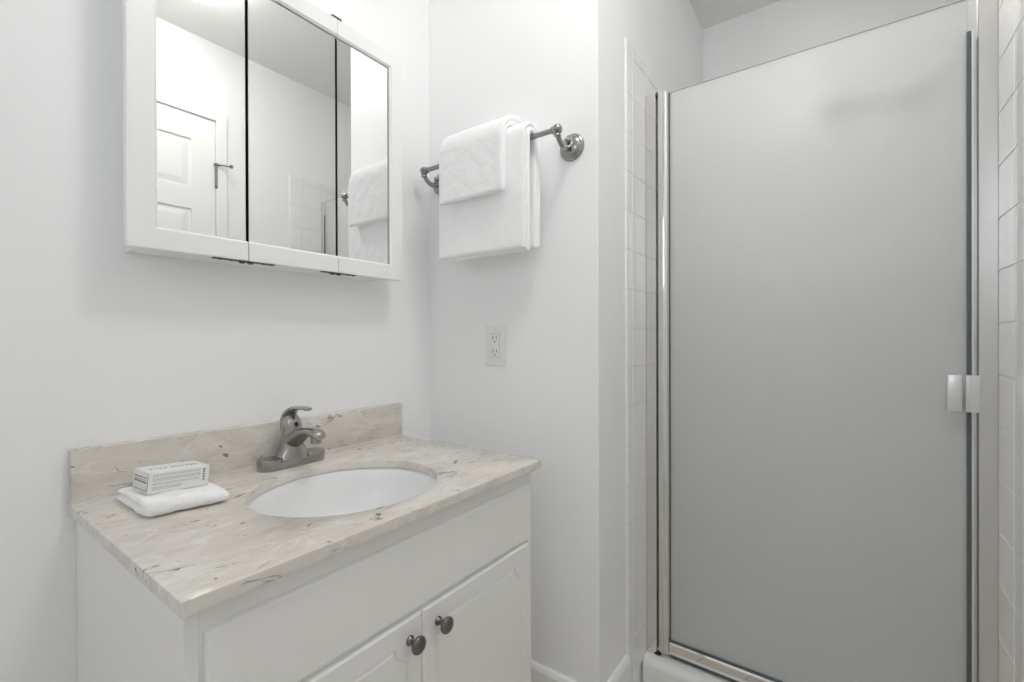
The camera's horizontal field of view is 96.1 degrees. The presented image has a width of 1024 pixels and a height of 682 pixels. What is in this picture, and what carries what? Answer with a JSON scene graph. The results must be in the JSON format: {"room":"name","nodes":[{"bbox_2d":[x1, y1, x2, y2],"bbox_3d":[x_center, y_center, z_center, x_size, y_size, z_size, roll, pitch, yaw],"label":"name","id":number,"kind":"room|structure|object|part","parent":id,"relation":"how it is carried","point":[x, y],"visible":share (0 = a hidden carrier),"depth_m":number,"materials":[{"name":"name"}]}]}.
{"room":"bathroom","nodes":[
{"label":"bathroom","id":0,"kind":"room"},
{"bbox_2d":[0,0,429,681],"bbox_3d":[-0.911,-0.121,0.689,0.100,2.401,2.050,0,0,36],"label":"wall","id":1,"kind":"structure","parent":0,"point":[101,343],"depth_m":0.83,"materials":[{"name":"white paint"}]},
{"bbox_2d":[68,403,401,505],"bbox_3d":[-0.548,0.234,1.083,0.019,0.095,0.724,0,0,36],"label":"backsplash","id":2,"kind":"structure","parent":1,"relation":"attached to","point":[94,472],"depth_m":0.96,"materials":[{"name":"beige stone"}]},
{"bbox_2d":[122,0,402,280],"bbox_3d":[-0.520,-0.473,1.060,0.093,0.627,0.607,0,0,36],"label":"medicine cabinet","id":3,"kind":"object","parent":1,"relation":"attached to","point":[264,134],"visible":1,"depth_m":0.98,"materials":[{"name":"white mirror"}]},
{"bbox_3d":[-0.609,-0.185,0.873,0.018,0.041,0.198,0,0,36],"label":"rail","id":4,"kind":"part","parent":3,"relation":"part of","materials":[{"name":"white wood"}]},
{"bbox_3d":[-0.597,-0.471,0.890,0.003,0.529,0.151,0,0,36],"label":"mirror panel","id":5,"kind":"part","parent":3,"relation":"part of","materials":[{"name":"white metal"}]},
{"bbox_3d":[-0.494,-0.473,1.041,0.008,0.532,0.201,0,0,36],"label":"door","id":6,"kind":"part","parent":3,"relation":"part of","materials":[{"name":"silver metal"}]},
{"bbox_3d":[-0.490,-0.471,1.037,0.003,0.529,0.200,0,0,36],"label":"mirror panel","id":7,"kind":"part","parent":3,"relation":"part of","materials":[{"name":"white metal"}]},
{"bbox_3d":[-0.489,-0.186,1.038,0.018,0.041,0.204,0,0,36],"label":"rail","id":8,"kind":"part","parent":3,"relation":"part of","materials":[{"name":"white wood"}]},
{"bbox_3d":[-0.491,-0.759,1.036,0.018,0.041,0.204,0,0,36],"label":"rail","id":9,"kind":"part","parent":3,"relation":"part of","materials":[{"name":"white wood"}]},
{"bbox_3d":[-0.386,-0.473,1.189,0.008,0.532,0.156,0,0,36],"label":"door","id":10,"kind":"part","parent":3,"relation":"part of","materials":[{"name":"silver metal"}]},
{"bbox_3d":[-0.383,-0.472,1.184,0.003,0.529,0.152,0,0,36],"label":"mirror panel","id":11,"kind":"part","parent":3,"relation":"part of","materials":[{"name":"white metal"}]},
{"bbox_3d":[-0.371,-0.760,1.201,0.018,0.041,0.200,0,0,36],"label":"rail","id":12,"kind":"part","parent":3,"relation":"part of","materials":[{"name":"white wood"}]},
{"bbox_3d":[-0.369,-0.187,1.203,0.018,0.041,0.200,0,0,36],"label":"rail","id":13,"kind":"part","parent":3,"relation":"part of","materials":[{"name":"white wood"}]},
{"bbox_2d":[429,0,702,681],"bbox_3d":[0.239,-0.128,1.756,0.699,2.401,1.030,0,0,36],"label":"wall","id":14,"kind":"structure","parent":0,"point":[558,400],"depth_m":1.25,"materials":[{"name":"white paint"}]},
{"bbox_2d":[486,325,505,365],"bbox_3d":[-0.048,0.013,1.323,0.071,0.115,0.008,0,0,36],"label":"wall outlet","id":15,"kind":"object","parent":14,"relation":"attached to","point":[495,335],"visible":1,"depth_m":1.32,"materials":[{"name":"white plastic"}]},
{"bbox_2d":[490,334,499,356],"bbox_3d":[-0.049,0.013,1.321,0.034,0.067,0.002,0,0,36],"label":"receptacle","id":16,"kind":"object","parent":15,"relation":"attached to","point":[494,338],"depth_m":1.32,"materials":[{"name":"white plastic"}]},
{"bbox_2d":[420,124,583,194],"bbox_3d":[-0.060,-0.495,1.280,0.535,0.069,0.087,0,0,36],"label":"towel bar","id":17,"kind":"object","parent":14,"relation":"attached to","point":[572,146],"visible":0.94,"depth_m":1.16,"materials":[{"name":"grey metal"}]},
{"bbox_3d":[-0.250,-0.494,1.415,0.018,0.039,0.074,0,0,36],"label":"post","id":18,"kind":"part","parent":17,"relation":"part of","materials":[{"name":"grey metal"}]},
{"bbox_2d":[439,121,539,262],"bbox_3d":[-0.067,-0.390,1.248,0.300,0.330,0.081,0,0,36],"label":"bath towel","id":19,"kind":"object","parent":17,"relation":"hanging from","point":[507,221],"visible":0.72,"depth_m":1.18,"materials":[{"name":"white fabric"}]},
{"bbox_2d":[440,115,522,205],"bbox_3d":[-0.073,-0.478,1.252,0.220,0.210,0.136,0,0,36],"label":"hand towel","id":20,"kind":"object","parent":19,"relation":"on","point":[472,160],"visible":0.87,"depth_m":1.19,"materials":[{"name":"white fabric"}]},
{"bbox_3d":[0.127,-0.494,1.141,0.018,0.039,0.074,0,0,36],"label":"post","id":21,"kind":"part","parent":17,"relation":"part of","materials":[{"name":"grey metal"}]},
{"bbox_2d":[531,659,576,681],"bbox_3d":[-0.021,0.973,1.305,0.607,0.203,0.014,0,0,36],"label":"baseboard","id":22,"kind":"structure","parent":14,"relation":"attached to","point":[539,672],"depth_m":1.22,"materials":[{"name":"white paint"}]},
{"bbox_2d":[607,655,630,681],"bbox_3d":[0.268,0.973,1.199,0.014,0.203,0.184,0,0,36],"label":"baseboard","id":23,"kind":"structure","parent":14,"relation":"attached to","point":[622,673],"depth_m":1.23,"materials":[{"name":"white paint"}]},
{"bbox_2d":[645,92,661,655],"bbox_3d":[0.433,0.097,1.394,0.042,1.679,0.040,0,0,36],"label":"jamb","id":24,"kind":"object","parent":14,"relation":"attached to","point":[651,114],"visible":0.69,"depth_m":1.38,"materials":[{"name":"silver metal"}]},
{"bbox_2d":[657,0,974,681],"bbox_3d":[0.710,0.100,1.177,0.678,1.672,0.038,0,0,36],"label":"shower door","id":25,"kind":"structure","parent":14,"relation":"attached to","point":[816,435],"depth_m":1.14,"materials":[{"name":"grey glass"}]},
{"bbox_3d":[0.730,0.905,1.175,0.642,0.035,0.024,0,0,36],"label":"rail","id":26,"kind":"part","parent":25,"relation":"part of","materials":[{"name":"silver metal"}]},
{"bbox_3d":[0.954,0.112,0.992,0.024,0.078,0.026,0,0,36],"label":"pull handle","id":27,"kind":"part","parent":25,"relation":"part of","materials":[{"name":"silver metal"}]},
{"bbox_2d":[689,0,779,29],"bbox_3d":[0.007,-1.375,0.713,1.556,0.100,3.180,0,0,36],"label":"ceiling","id":28,"kind":"structure","parent":0,"point":[709,13],"depth_m":1.84,"materials":[{"name":"white paint"}]},
{"bbox_2d":[703,0,945,81],"bbox_3d":[0.918,-0.130,1.960,1.556,2.401,0.100,0,0,36],"label":"wall","id":29,"kind":"structure","parent":0,"point":[782,28],"depth_m":1.78,"materials":[{"name":"white paint"}]},
{"bbox_2d":[946,0,1023,681],"bbox_3d":[0.566,-0.125,0.249,0.108,2.401,3.080,0,0,36],"label":"wall","id":30,"kind":"structure","parent":0,"point":[1010,12],"depth_m":0.90,"materials":[{"name":"white tile"}]},
{"bbox_2d":[965,0,997,681],"bbox_3d":[1.000,0.098,0.980,0.052,1.676,0.040,0,0,36],"label":"jamb","id":31,"kind":"object","parent":30,"relation":"attached to","point":[981,388],"visible":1,"depth_m":0.98,"materials":[{"name":"silver metal"}]},
{"bbox_3d":[0.014,1.126,0.719,1.556,0.100,3.180,0,0,36],"label":"floor","id":32,"kind":"structure","parent":0,"visible":0},
{"bbox_2d":[76,473,530,681],"bbox_3d":[-0.342,0.688,0.935,0.523,0.777,0.704,0,0,36],"label":"vanity cabinet","id":33,"kind":"object","parent":32,"relation":"on","point":[444,595],"visible":0.92,"depth_m":0.73,"materials":[{"name":"white paint"}]},
{"bbox_2d":[68,403,540,618],"bbox_3d":[-0.350,0.243,0.939,0.508,0.113,0.724,0,0,36],"label":"countertop","id":34,"kind":"structure","parent":33,"relation":"on","point":[194,560],"depth_m":0.80,"materials":[{"name":"beige stone"}]},
{"bbox_2d":[116,482,229,516],"bbox_3d":[-0.595,0.267,0.809,0.168,0.029,0.122,0,0,36],"label":"washcloth","id":35,"kind":"object","parent":34,"relation":"on","point":[161,503],"visible":0.73,"depth_m":0.77,"materials":[{"name":"white fabric"}]},
{"bbox_2d":[132,460,209,494],"bbox_3d":[-0.597,0.238,0.808,0.060,0.042,0.094,0,0,32],"label":"soap box","id":36,"kind":"object","parent":35,"relation":"on","point":[153,479],"visible":1,"depth_m":0.79,"materials":[{"name":"white cardboard"}]},
{"bbox_2d":[134,474,147,492],"bbox_3d":[-0.620,0.235,0.768,0.052,0.030,0.003,0,0,32],"label":"print","id":37,"kind":"object","parent":36,"relation":"attached to","point":[140,480],"depth_m":0.77,"materials":[{"name":"grey"}]},
{"bbox_2d":[152,468,200,490],"bbox_3d":[-0.574,0.236,0.789,0.001,0.028,0.073,0,0,32],"label":"print","id":38,"kind":"object","parent":36,"relation":"attached to","point":[169,479],"depth_m":0.79,"materials":[{"name":"grey paper"}]},
{"bbox_2d":[256,406,325,472],"bbox_3d":[-0.464,0.213,1.022,0.149,0.137,0.153,0,0,36],"label":"faucet","id":39,"kind":"object","parent":34,"relation":"on","point":[292,451],"visible":1,"depth_m":1.03,"materials":[{"name":"silver metal"}]},
{"bbox_3d":[-0.502,0.270,1.050,0.052,0.024,0.153,0,0,36],"label":"plate","id":40,"kind":"part","parent":39,"relation":"part of","materials":[{"name":"silver metal"}]},
{"bbox_3d":[-0.485,0.177,1.037,0.098,0.065,0.036,0,0,36],"label":"lever","id":41,"kind":"part","parent":39,"relation":"part of","materials":[{"name":"silver metal"}]},
{"bbox_3d":[-0.459,0.218,1.018,0.137,0.062,0.041,0,0,36],"label":"spout","id":42,"kind":"part","parent":39,"relation":"part of","materials":[{"name":"silver metal"}]},
{"bbox_2d":[247,467,435,516],"bbox_3d":[-0.324,0.371,0.914,0.348,0.143,0.383,0,0,36],"label":"sink basin","id":43,"kind":"object","parent":34,"relation":"in","point":[347,491],"visible":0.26,"depth_m":1.05,"materials":[{"name":"white ceramic"}]},
{"bbox_3d":[-0.256,0.723,0.667,0.008,0.509,0.332,0,0,36],"label":"door","id":44,"kind":"part","parent":33,"relation":"part of","materials":[{"name":"white paint"}]},
{"bbox_3d":[-0.159,0.397,0.801,0.008,0.126,0.666,0,0,36],"label":"false drawer","id":45,"kind":"part","parent":33,"relation":"part of","materials":[{"name":"white paint"}]},
{"bbox_3d":[-0.160,0.504,0.766,0.030,0.029,0.029,0,0,36],"label":"knob","id":46,"kind":"part","parent":33,"relation":"part of","materials":[{"name":"grey metal"}]},
{"bbox_3d":[-0.121,0.504,0.820,0.030,0.029,0.029,0,0,36],"label":"knob","id":47,"kind":"part","parent":33,"relation":"part of","materials":[{"name":"grey metal"}]},
{"bbox_3d":[-0.060,0.722,0.936,0.008,0.509,0.333,0,0,36],"label":"door","id":48,"kind":"part","parent":33,"relation":"part of","materials":[{"name":"white paint"}]},
{"bbox_2d":[643,650,730,681],"bbox_3d":[0.908,1.004,1.443,0.749,0.136,0.739,0,0,36],"label":"shower pan","id":49,"kind":"object","parent":32,"relation":"on","point":[656,668],"visible":0.03,"depth_m":1.33,"materials":[{"name":"white plastic"}]}
]}

